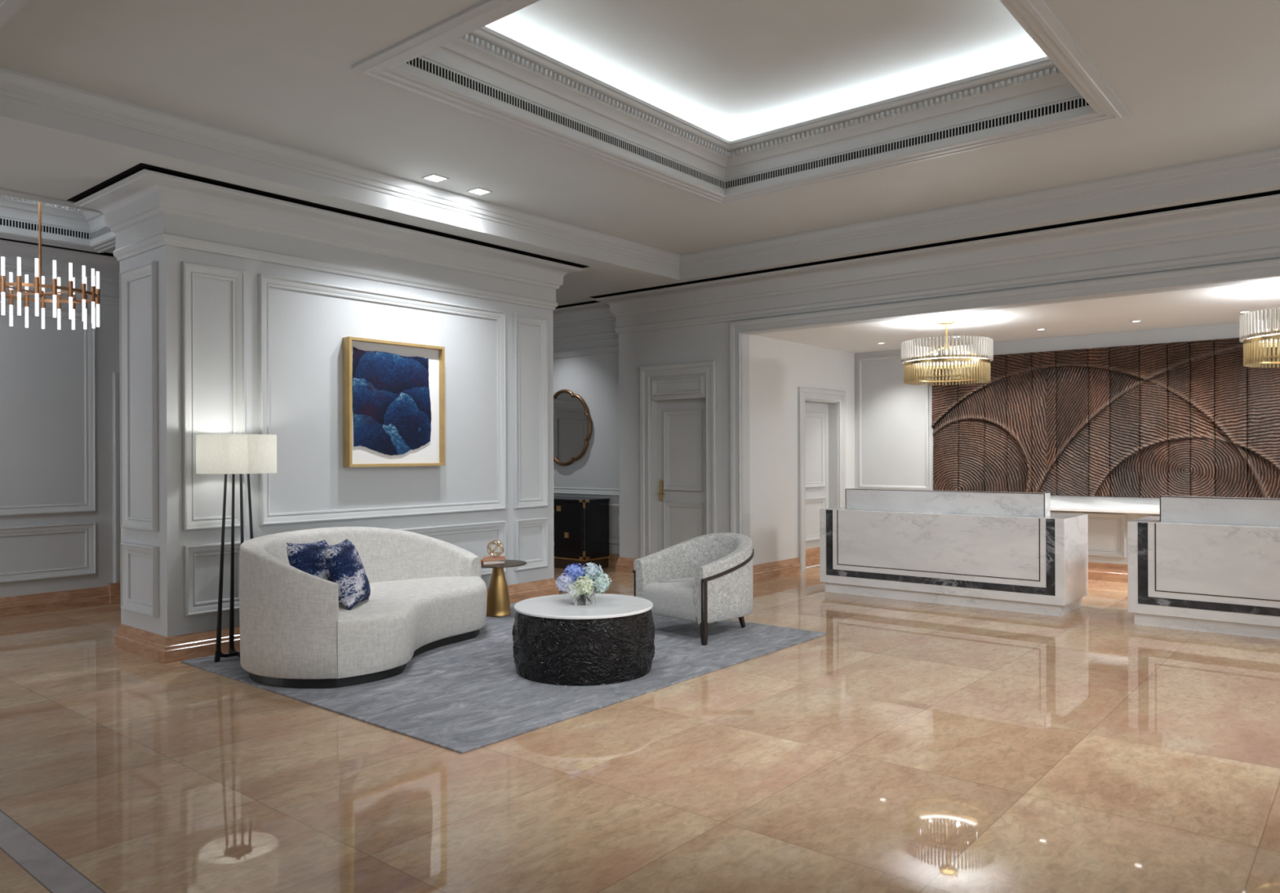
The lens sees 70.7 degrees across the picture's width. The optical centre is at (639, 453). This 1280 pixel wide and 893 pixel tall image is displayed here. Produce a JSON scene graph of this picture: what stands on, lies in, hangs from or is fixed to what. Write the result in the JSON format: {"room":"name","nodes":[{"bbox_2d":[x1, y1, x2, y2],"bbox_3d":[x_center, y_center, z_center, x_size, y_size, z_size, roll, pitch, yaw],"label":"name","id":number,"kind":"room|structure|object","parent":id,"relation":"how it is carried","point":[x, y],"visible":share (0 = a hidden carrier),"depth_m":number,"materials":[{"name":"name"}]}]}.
{"room":"hotel lobby","nodes":[
{"label":"hotel lobby","id":0,"kind":"room"},
{"bbox_2d":[0,292,119,597],"bbox_3d":[-5.377,-0.365,8.360,0.190,3.610,11.200,0,0,40],"label":"wall","id":1,"kind":"structure","parent":0,"point":[56,472],"depth_m":8.28,"materials":[{"name":"paint"}]},
{"bbox_2d":[0,582,120,617],"bbox_3d":[-6.006,1.342,7.464,0.055,0.200,9.010,0,0,40],"label":"baseboard","id":2,"kind":"structure","parent":1,"relation":"attached to","point":[12,606],"depth_m":8.28,"materials":[{"name":"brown stone"}]},
{"bbox_2d":[111,372,120,582],"bbox_3d":[-4.722,0.329,9.131,0.179,2.218,1.176,0,0,40],"label":"door","id":3,"kind":"structure","parent":1,"relation":"in","point":[115,375],"depth_m":8.64,"materials":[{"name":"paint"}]},
{"bbox_2d":[119,245,554,636],"bbox_3d":[-2.362,-0.376,7.849,0.832,3.610,3.768,0,0,40],"label":"wall","id":4,"kind":"structure","parent":0,"point":[211,343],"depth_m":6.89,"materials":[{"name":"paint"}]},
{"bbox_2d":[66,163,590,267],"bbox_3d":[-2.370,-1.879,7.877,1.316,0.003,4.252,0,0,40],"label":"trim","id":5,"kind":"structure","parent":4,"relation":"attached to","point":[140,166],"depth_m":6.66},
{"bbox_2d":[73,168,585,310],"bbox_3d":[-2.369,-1.644,7.877,1.252,0.422,4.188,0,0,40],"label":"trim","id":6,"kind":"structure","parent":4,"relation":"attached to","point":[146,210],"depth_m":6.92,"materials":[{"name":"paint"}]},
{"bbox_2d":[114,577,559,663],"bbox_3d":[-2.358,1.343,7.877,0.864,0.172,3.800,0,0,40],"label":"baseboard","id":7,"kind":"structure","parent":4,"relation":"attached to","point":[157,647],"depth_m":6.40,"materials":[{"name":"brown stone"}]},
{"bbox_2d":[342,336,444,466],"bbox_3d":[-2.046,-0.412,7.566,0.095,1.040,0.943,0,0,40],"label":"framed painting","id":8,"kind":"object","parent":4,"relation":"attached to","point":[393,392],"visible":1,"depth_m":7.53,"materials":[{"name":"gold metal"}]},
{"bbox_2d":[553,337,619,554],"bbox_3d":[-1.003,-0.381,11.884,2.420,3.610,0.190,0,0,40],"label":"wall","id":9,"kind":"structure","parent":0,"point":[589,369],"depth_m":11.44,"materials":[{"name":"paint"}]},
{"bbox_2d":[553,389,591,466],"bbox_3d":[-0.990,-0.338,11.765,0.973,1.001,0.048,0,0,40],"label":"mirror","id":10,"kind":"object","parent":9,"relation":"attached to","point":[572,422],"visible":0.67,"depth_m":11.70,"materials":[{"name":"brown mirror"}]},
{"bbox_2d":[0,564,1279,892],"bbox_3d":[0.558,1.468,5.129,13.700,0.100,13.800,0,0,40],"label":"floor","id":11,"kind":"structure","parent":0,"point":[905,746],"depth_m":4.01,"materials":[{"name":"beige stone"}]},
{"bbox_2d":[181,602,826,753],"bbox_3d":[-0.842,1.417,6.613,2.994,0.012,3.611,0,0,40],"label":"rug","id":12,"kind":"object","parent":11,"relation":"on","point":[464,696],"visible":0.69,"depth_m":5.45,"materials":[{"name":"grey carpet"}]},
{"bbox_2d":[195,434,276,662],"bbox_3d":[-2.784,0.644,6.234,0.510,1.548,0.510,0,0,40],"label":"floor lamp","id":13,"kind":"object","parent":12,"relation":"on","point":[215,454],"visible":0.91,"depth_m":6.10,"materials":[{"name":"white fabric"}]},
{"bbox_2d":[239,526,487,688],"bbox_3d":[-1.961,0.989,6.461,1.260,0.853,2.164,0,0,13],"label":"curved sofa","id":14,"kind":"object","parent":12,"relation":"on","point":[428,593],"visible":0.98,"depth_m":5.62,"materials":[{"name":"beige fabric"}]},
{"bbox_2d":[286,539,340,599],"bbox_3d":[-2.145,0.788,5.961,0.220,0.436,0.460,0,0,13],"label":"throw pillow","id":15,"kind":"object","parent":14,"relation":"on","point":[309,557],"visible":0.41,"depth_m":5.85,"materials":[{"name":"blue fabric"}]},
{"bbox_2d":[324,538,370,610],"bbox_3d":[-1.919,0.787,5.929,0.221,0.414,0.442,0,0,-2],"label":"throw pillow","id":16,"kind":"object","parent":14,"relation":"on","point":[344,565],"visible":0.97,"depth_m":5.77,"materials":[{"name":"blue fabric"}]},
{"bbox_2d":[480,560,526,617],"bbox_3d":[-1.241,1.185,7.890,0.500,0.456,0.500,0,0,40],"label":"side table","id":17,"kind":"object","parent":12,"relation":"on","point":[498,604],"visible":0.79,"depth_m":7.82,"materials":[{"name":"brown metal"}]},
{"bbox_2d":[480,559,504,564],"bbox_3d":[-1.297,0.942,7.870,0.200,0.030,0.150,0,0,-29],"label":"book","id":18,"kind":"object","parent":17,"relation":"on","point":[482,562],"visible":0.62,"depth_m":7.80,"materials":[{"name":"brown paper"}]},
{"bbox_2d":[483,555,505,560],"bbox_3d":[-1.272,0.916,7.880,0.190,0.022,0.140,0,0,-9],"label":"book","id":19,"kind":"object","parent":18,"relation":"on","point":[500,557],"visible":0.98,"depth_m":7.82,"materials":[{"name":"pink paper"}]},
{"bbox_2d":[487,539,503,556],"bbox_3d":[-1.264,0.830,7.890,0.150,0.150,0.149,0,0,40],"label":"orb","id":20,"kind":"object","parent":19,"relation":"on","point":[494,540],"visible":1,"depth_m":7.87,"materials":[{"name":"gold metal"}]},
{"bbox_2d":[511,593,654,686],"bbox_3d":[-0.366,1.197,5.900,0.935,0.425,0.932,0,0,40],"label":"coffee table","id":21,"kind":"object","parent":12,"relation":"on","point":[557,642],"visible":0.97,"depth_m":5.53,"materials":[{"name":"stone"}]},
{"bbox_2d":[572,586,595,605],"bbox_3d":[-0.369,0.924,5.917,0.152,0.120,0.152,0,0,40],"label":"glass vase","id":22,"kind":"object","parent":21,"relation":"on","point":[581,600],"visible":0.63,"depth_m":5.85,"materials":[{"name":"white"}]},
{"bbox_2d":[555,572,573,593],"bbox_3d":[-0.464,0.867,5.916,0.148,0.199,0.185,0,0,40],"label":"hydrangea","id":23,"kind":"object","parent":22,"relation":"in","point":[562,581],"visible":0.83,"depth_m":5.85,"materials":[{"name":"purple plant"}]},
{"bbox_2d":[566,582,580,598],"bbox_3d":[-0.401,0.901,5.865,0.102,0.132,0.184,0,0,40],"label":"hydrangea","id":24,"kind":"object","parent":22,"relation":"in","point":[571,591],"visible":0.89,"depth_m":5.80,"materials":[{"name":"white plant"}]},
{"bbox_2d":[564,563,585,585],"bbox_3d":[-0.429,0.841,5.931,0.160,0.250,0.156,0,0,40],"label":"hydrangea","id":25,"kind":"object","parent":22,"relation":"in","point":[574,571],"visible":0.66,"depth_m":5.88,"materials":[{"name":"blue plant"}]},
{"bbox_2d":[573,575,594,595],"bbox_3d":[-0.366,0.876,5.829,0.139,0.180,0.142,0,0,-32],"label":"hydrangea","id":26,"kind":"object","parent":22,"relation":"in","point":[584,586],"visible":0.98,"depth_m":5.79,"materials":[{"name":"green plant"}]},
{"bbox_2d":[581,562,603,581],"bbox_3d":[-0.324,0.841,5.946,0.153,0.250,0.163,0,0,40],"label":"hydrangea","id":27,"kind":"object","parent":22,"relation":"in","point":[591,571],"visible":0.7,"depth_m":5.91,"materials":[{"name":"blue plant"}]},
{"bbox_2d":[591,571,611,594],"bbox_3d":[-0.280,0.869,5.918,0.196,0.195,0.151,0,0,40],"label":"hydrangea","id":28,"kind":"object","parent":22,"relation":"in","point":[601,582],"visible":0.94,"depth_m":5.87,"materials":[{"name":"green plant"}]},
{"bbox_2d":[632,533,753,645],"bbox_3d":[0.494,1.029,7.143,0.807,0.754,0.770,0,0,-44],"label":"barrel armchair","id":29,"kind":"object","parent":12,"relation":"on","point":[704,580],"visible":0.98,"depth_m":6.94,"materials":[{"name":"grey fabric"}]},
{"bbox_2d":[553,496,609,568],"bbox_3d":[-0.969,0.993,11.425,1.158,0.862,0.478,0,0,40],"label":"base cabinet","id":30,"kind":"object","parent":11,"relation":"on","point":[580,524],"visible":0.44,"depth_m":11.07,"materials":[{"name":"black wood"}]},
{"bbox_2d":[819,488,1088,616],"bbox_3d":[2.987,0.882,8.772,2.338,1.054,0.793,0,0,40],"label":"reception desk","id":31,"kind":"object","parent":11,"relation":"on","point":[993,550],"visible":1,"depth_m":8.35,"materials":[{"name":"white stone"}]},
{"bbox_2d":[1127,495,1279,639],"bbox_3d":[5.160,0.874,6.968,2.338,1.054,0.793,0,0,40],"label":"reception desk","id":32,"kind":"object","parent":11,"relation":"on","point":[1208,564],"visible":1,"depth_m":7.08,"materials":[{"name":"white stone"}]},
{"bbox_2d":[0,0,1279,306],"bbox_3d":[0.544,-2.412,5.129,13.900,1.040,14.000,0,0,40],"label":"ceiling","id":33,"kind":"structure","parent":0,"point":[1196,80],"depth_m":5.81,"materials":[{"name":"paint"}]},
{"bbox_2d":[0,201,100,329],"bbox_3d":[-4.803,-1.715,7.217,0.831,1.335,0.831,0,0,40],"label":"ring chandelier","id":34,"kind":"object","parent":33,"relation":"hanging from","point":[39,285],"visible":0.97,"depth_m":7.21,"materials":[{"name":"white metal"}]},
{"bbox_2d":[0,187,115,253],"bbox_3d":[-5.575,-2.037,6.336,1.624,0.396,3.864,0,0,40],"label":"trim","id":35,"kind":"structure","parent":33,"relation":"attached to","point":[66,224],"depth_m":7.83,"materials":[{"name":"paint"}]},
{"bbox_2d":[0,217,111,239],"bbox_3d":[-5.574,-1.952,6.336,1.300,0.061,3.540,0,0,40],"label":"vent","id":36,"kind":"object","parent":35,"relation":"attached to","point":[26,225],"depth_m":7.88,"materials":[{"name":"metal"}]},
{"bbox_2d":[421,173,448,182],"bbox_3d":[-1.588,-2.136,6.994,0.150,0.006,0.150,0,0,40],"label":"recessed light","id":37,"kind":"object","parent":33,"relation":"in","point":[433,177],"visible":1,"depth_m":7.00,"materials":[{"name":"paint"}]},
{"bbox_2d":[466,187,492,195],"bbox_3d":[-1.310,-2.137,7.353,0.150,0.006,0.150,0,0,40],"label":"recessed light","id":38,"kind":"object","parent":33,"relation":"in","point":[478,191],"visible":1,"depth_m":7.35,"materials":[{"name":"paint"}]},
{"bbox_2d":[0,0,1279,279],"bbox_3d":[1.349,-2.010,4.712,7.930,0.279,6.675,0,0,40],"label":"trim","id":39,"kind":"structure","parent":33,"relation":"attached to","point":[24,97],"depth_m":6.96,"materials":[{"name":"paint"}]},
{"bbox_2d":[351,0,1129,204],"bbox_3d":[0.755,-2.316,5.347,3.149,0.396,3.569,0,0,40],"label":"trim","id":40,"kind":"structure","parent":33,"relation":"attached to","point":[462,63],"depth_m":6.09,"materials":[{"name":"paint"}]},
{"bbox_2d":[405,57,1089,188],"bbox_3d":[0.755,-2.230,5.347,2.825,0.061,3.245,0,0,40],"label":"vent","id":41,"kind":"object","parent":40,"relation":"attached to","point":[430,67],"depth_m":6.27,"materials":[{"name":"paint"}]},
{"bbox_2d":[749,334,854,565],"bbox_3d":[1.923,-0.002,10.929,0.200,2.830,2.825,0,0,40],"label":"wall","id":42,"kind":"structure","parent":0,"point":[777,367],"depth_m":10.39,"materials":[{"name":"paint"}]},
{"bbox_2d":[797,386,846,573],"bbox_3d":[2.198,0.308,11.205,0.219,2.208,1.166,0,0,40],"label":"door","id":43,"kind":"structure","parent":42,"relation":"in","point":[821,413],"depth_m":11.32,"materials":[{"name":"paint"}]},
{"bbox_2d":[618,257,1279,558],"bbox_3d":[4.157,-0.400,7.477,11.150,3.610,0.380,0,0,40],"label":"wall","id":44,"kind":"structure","parent":0,"point":[705,342],"depth_m":10.13,"materials":[{"name":"paint"}]},
{"bbox_2d":[602,553,638,573],"bbox_3d":[-0.627,1.336,10.947,3.885,0.172,0.860,0,0,40],"label":"baseboard","id":45,"kind":"structure","parent":44,"relation":"attached to","point":[620,564],"depth_m":10.84,"materials":[{"name":"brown wood"}]},
{"bbox_2d":[0,194,1279,344],"bbox_3d":[-0.224,-1.652,3.982,13.420,0.422,11.050,0,0,40],"label":"trim","id":46,"kind":"structure","parent":44,"relation":"attached to","point":[1244,230],"depth_m":8.19,"materials":[{"name":"paint"}]},
{"bbox_2d":[0,189,1279,308],"bbox_3d":[-0.224,-1.887,3.982,13.420,0.003,11.050,0,0,40],"label":"trim","id":47,"kind":"structure","parent":44,"relation":"attached to","point":[1275,192],"depth_m":8.08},
{"bbox_2d":[639,360,717,558],"bbox_3d":[0.471,0.194,10.361,1.086,2.448,0.194,0,0,40],"label":"door","id":48,"kind":"structure","parent":44,"relation":"in","point":[677,402],"depth_m":10.43,"materials":[{"name":"paint"}]},
{"bbox_2d":[752,557,1128,582],"bbox_3d":[5.591,1.303,7.827,9.400,0.193,2.680,0,0,40],"label":"baseboard","id":49,"kind":"structure","parent":44,"relation":"attached to","point":[1096,571],"depth_m":10.00,"materials":[{"name":"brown stone"}]},
{"bbox_2d":[728,258,1279,534],"bbox_3d":[4.652,-0.023,6.796,9.521,2.851,0.049,0,0,40],"label":"trim","id":50,"kind":"structure","parent":44,"relation":"attached to","point":[1267,268],"depth_m":8.24,"materials":[{"name":"paint"}]},
{"bbox_2d":[753,280,1279,353],"bbox_3d":[5.570,-1.371,7.907,9.520,0.080,2.810,0,0,40],"label":"ceiling","id":51,"kind":"structure","parent":0,"point":[1215,304],"depth_m":8.95,"materials":[{"name":"white paint"}]},
{"bbox_2d":[901,318,993,385],"bbox_3d":[3.031,-1.013,8.918,0.863,0.617,0.863,0,0,40],"label":"chandelier","id":52,"kind":"object","parent":51,"relation":"hanging from","point":[917,371],"visible":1,"depth_m":8.63,"materials":[{"name":"gold metal"}]},
{"bbox_2d":[1239,306,1279,368],"bbox_3d":[5.231,-1.021,7.091,0.863,0.617,0.863,0,0,40],"label":"chandelier","id":53,"kind":"object","parent":51,"relation":"hanging from","point":[1254,340],"visible":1,"depth_m":7.05,"materials":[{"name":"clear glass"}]},
{"bbox_2d":[854,319,1277,564],"bbox_3d":[6.390,-0.019,8.952,9.600,2.830,0.160,0,0,40],"label":"wall","id":54,"kind":"structure","parent":0,"point":[894,431],"depth_m":11.34,"materials":[{"name":"paint"}]},
{"bbox_2d":[1050,495,1159,514],"bbox_3d":[6.412,0.551,8.741,7.300,0.160,0.220,0,0,40],"label":"countertop","id":55,"kind":"structure","parent":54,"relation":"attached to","point":[1058,503],"depth_m":9.88,"materials":[{"name":"white stone"}]},
{"bbox_2d":[1050,506,1159,514],"bbox_3d":[6.412,0.614,8.741,7.300,0.035,0.220,0,0,40],"label":"shelf","id":56,"kind":"object","parent":55,"relation":"attached to","point":[1124,509],"depth_m":9.78,"materials":[{"name":"white stone"}]},
{"bbox_2d":[931,337,1279,498],"bbox_3d":[5.784,-0.350,9.343,5.630,1.634,0.090,0,0,40],"label":"carved wall panel","id":57,"kind":"object","parent":54,"relation":"attached to","point":[1185,418],"visible":0.94,"depth_m":9.81,"materials":[{"name":"brown wood"}]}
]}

